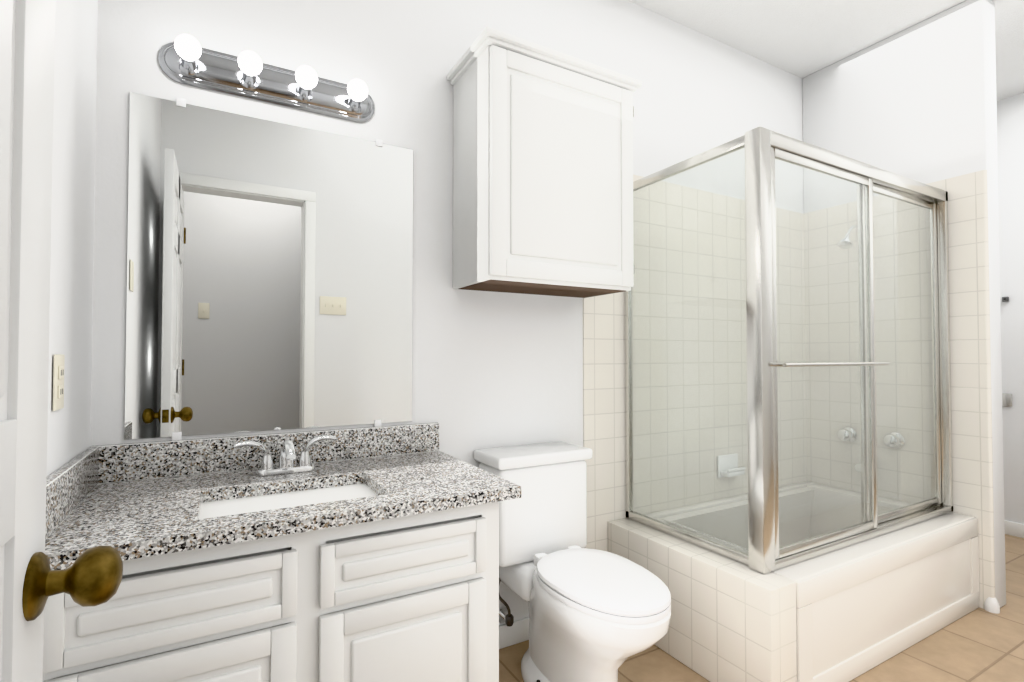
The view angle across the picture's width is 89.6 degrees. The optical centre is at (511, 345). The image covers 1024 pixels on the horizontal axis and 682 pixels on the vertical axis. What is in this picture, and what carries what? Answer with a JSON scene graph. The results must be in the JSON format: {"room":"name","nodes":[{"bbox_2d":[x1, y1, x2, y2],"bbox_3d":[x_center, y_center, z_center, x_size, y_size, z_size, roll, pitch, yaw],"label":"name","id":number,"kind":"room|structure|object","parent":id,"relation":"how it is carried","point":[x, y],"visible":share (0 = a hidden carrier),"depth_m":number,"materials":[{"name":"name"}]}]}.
{"room":"bathroom","nodes":[
{"label":"bathroom","id":0,"kind":"room"},
{"bbox_2d":[47,0,97,476],"bbox_3d":[-0.487,-0.252,0.137,0.124,2.740,2.810,1,-1,-30],"label":"wall","id":1,"kind":"structure","parent":0,"point":[76,21],"depth_m":1.19,"materials":[{"name":"white paint"}]},
{"bbox_2d":[52,354,64,410],"bbox_3d":[-0.951,0.078,1.086,0.008,0.116,0.072,1,-1,-30],"label":"outlet","id":2,"kind":"object","parent":1,"relation":"attached to","point":[58,359],"visible":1,"depth_m":1.07,"materials":[{"name":"beige plastic"}]},
{"bbox_2d":[0,0,122,681],"bbox_3d":[-0.380,0.105,0.280,0.186,2.008,0.792,1,-1,-30],"label":"door","id":3,"kind":"structure","parent":1,"relation":"in","point":[27,27],"depth_m":0.55,"materials":[{"name":"white paint"}]},
{"bbox_2d":[90,0,803,624],"bbox_3d":[0.840,-0.201,2.575,4.840,2.740,0.120,1,-1,-30],"label":"wall","id":4,"kind":"structure","parent":0,"point":[494,369],"depth_m":1.89,"materials":[{"name":"white paint"}]},
{"bbox_2d":[158,34,374,122],"bbox_3d":[-0.711,-0.814,1.569,0.613,0.118,0.116,1,-1,-30],"label":"light","id":5,"kind":"object","parent":4,"relation":"attached to","point":[184,61],"visible":1,"depth_m":1.57,"materials":[{"name":"silver metal"}]},
{"bbox_2d":[124,92,412,440],"bbox_3d":[-0.706,-0.217,1.621,0.814,0.984,0.008,1,-1,-30],"label":"mirror","id":6,"kind":"object","parent":4,"relation":"attached to","point":[270,263],"visible":1,"depth_m":1.58,"materials":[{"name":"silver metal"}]},
{"bbox_2d":[447,26,641,297],"bbox_3d":[0.126,-0.602,1.919,0.660,0.794,0.326,1,-1,-30],"label":"upper cabinet","id":7,"kind":"object","parent":4,"relation":"attached to","point":[543,136],"visible":1,"depth_m":1.77,"materials":[{"name":"white paint"}]},
{"bbox_2d":[583,174,806,551],"bbox_3d":[1.001,0.199,2.585,1.603,1.940,0.007,1,-1,-30],"label":"wall tile","id":8,"kind":"structure","parent":4,"relation":"attached to","point":[689,348],"depth_m":2.49,"materials":[{"name":"beige tile"}]},
{"bbox_2d":[717,453,744,477],"bbox_3d":[1.106,0.610,2.596,0.150,0.110,0.060,1,-1,-30],"label":"soap dish","id":9,"kind":"object","parent":4,"relation":"attached to","point":[727,465],"visible":1,"depth_m":2.59,"materials":[{"name":"white ceramic"}]},
{"bbox_2d":[499,520,1023,648],"bbox_3d":[1.657,1.114,1.950,3.770,0.085,1.725,1,-1,-30],"label":"baseboard","id":10,"kind":"structure","parent":4,"relation":"attached to","point":[518,632],"depth_m":2.01,"materials":[{"name":"white paint"}]},
{"bbox_2d":[499,534,1023,681],"bbox_3d":[1.534,1.173,1.324,4.840,0.060,2.930,1,-1,-30],"label":"floor","id":11,"kind":"structure","parent":0,"point":[982,645],"depth_m":1.91,"materials":[{"name":"tile"}]},
{"bbox_2d":[43,422,520,681],"bbox_3d":[-0.550,0.706,1.354,0.984,0.875,0.593,1,-1,-30],"label":"vanity","id":12,"kind":"object","parent":11,"relation":"on","point":[365,554],"visible":0.96,"depth_m":1.17,"materials":[{"name":"white paint"}]},
{"bbox_2d":[234,435,335,475],"bbox_3d":[-0.637,0.320,1.469,0.272,0.099,0.148,1,-1,-30],"label":"faucet","id":13,"kind":"object","parent":12,"relation":"on","point":[286,467],"depth_m":1.49,"materials":[{"name":"silver metal"}]},
{"bbox_2d":[474,441,670,681],"bbox_3d":[0.209,0.768,1.702,0.404,0.766,0.735,1,-1,-30],"label":"toilet","id":14,"kind":"object","parent":11,"relation":"on","point":[591,610],"visible":0.96,"depth_m":1.68,"materials":[{"name":"white ceramic"}]},
{"bbox_2d":[608,518,796,681],"bbox_3d":[0.658,0.956,1.930,0.130,0.400,0.761,1,-1,-30],"label":"wall","id":15,"kind":"structure","parent":11,"relation":"on","point":[731,621],"depth_m":1.74,"materials":[{"name":"beige tile"}]},
{"bbox_2d":[644,481,979,681],"bbox_3d":[1.300,0.963,2.291,1.339,0.400,0.767,1,-1,-30],"label":"bathtub","id":16,"kind":"object","parent":11,"relation":"on","point":[860,605],"visible":0.57,"depth_m":2.00,"materials":[{"name":"white ceramic"}]},
{"bbox_2d":[625,126,952,573],"bbox_3d":[1.266,0.023,2.322,1.386,1.478,0.714,1,-1,-30],"label":"shower enclosure","id":17,"kind":"object","parent":16,"relation":"on","point":[762,145],"visible":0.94,"depth_m":1.94,"materials":[{"name":"silver metal"}]},
{"bbox_2d":[628,0,1023,100],"bbox_3d":[1.534,-1.626,1.383,4.840,0.060,2.930,1,-1,-30],"label":"ceiling","id":18,"kind":"structure","parent":0,"point":[801,38],"depth_m":2.53,"materials":[{"name":"white paint"}]},
{"bbox_2d":[802,0,1005,613],"bbox_3d":[1.950,-0.199,2.654,0.151,2.740,0.839,1,-1,-30],"label":"wall","id":19,"kind":"structure","parent":0,"point":[902,240],"depth_m":2.52,"materials":[{"name":"white paint"}]},
{"bbox_2d":[837,427,856,441],"bbox_3d":[1.789,0.469,2.731,0.063,0.075,0.095,1,-1,-30],"label":"shower valve","id":20,"kind":"object","parent":19,"relation":"attached to","point":[848,434],"depth_m":2.74,"materials":[{"name":"silver metal"}]},
{"bbox_2d":[837,221,865,248],"bbox_3d":[1.756,-0.570,2.655,0.217,0.160,0.068,1,-1,-30],"label":"shower head","id":21,"kind":"object","parent":19,"relation":"attached to","point":[845,243],"visible":0.66,"depth_m":2.62},
{"bbox_2d":[855,462,877,471],"bbox_3d":[1.806,0.620,2.635,0.125,0.055,0.056,1,-1,-30],"label":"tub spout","id":22,"kind":"object","parent":19,"relation":"attached to","point":[857,466],"visible":0.28,"depth_m":2.61,"materials":[{"name":"silver metal"}]},
{"bbox_2d":[883,432,904,447],"bbox_3d":[1.897,0.465,2.542,0.063,0.077,0.091,1,-1,-30],"label":"shower valve","id":23,"kind":"object","parent":19,"relation":"attached to","point":[891,440],"depth_m":2.54,"materials":[{"name":"silver metal"}]},
{"bbox_2d":[996,92,1023,523],"bbox_3d":[3.616,-0.203,2.467,0.120,2.740,2.810,1,-1,-30],"label":"wall","id":24,"kind":"structure","parent":0,"point":[1010,110],"depth_m":3.22,"materials":[{"name":"white paint"}]},
{"bbox_2d":[1002,297,1008,301],"bbox_3d":[3.086,-0.287,3.232,0.044,0.030,0.030,1,-1,-30],"label":"hook","id":25,"kind":"object","parent":24,"relation":"attached to","point":[1004,299],"visible":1,"depth_m":3.23,"materials":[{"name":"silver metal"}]},
{"bbox_2d":[1002,393,1011,406],"bbox_3d":[3.099,0.343,3.229,0.010,0.080,0.045,1,-1,-30],"label":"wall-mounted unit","id":26,"kind":"object","parent":24,"relation":"attached to","point":[1006,397],"visible":1,"depth_m":3.23,"materials":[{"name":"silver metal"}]}
]}

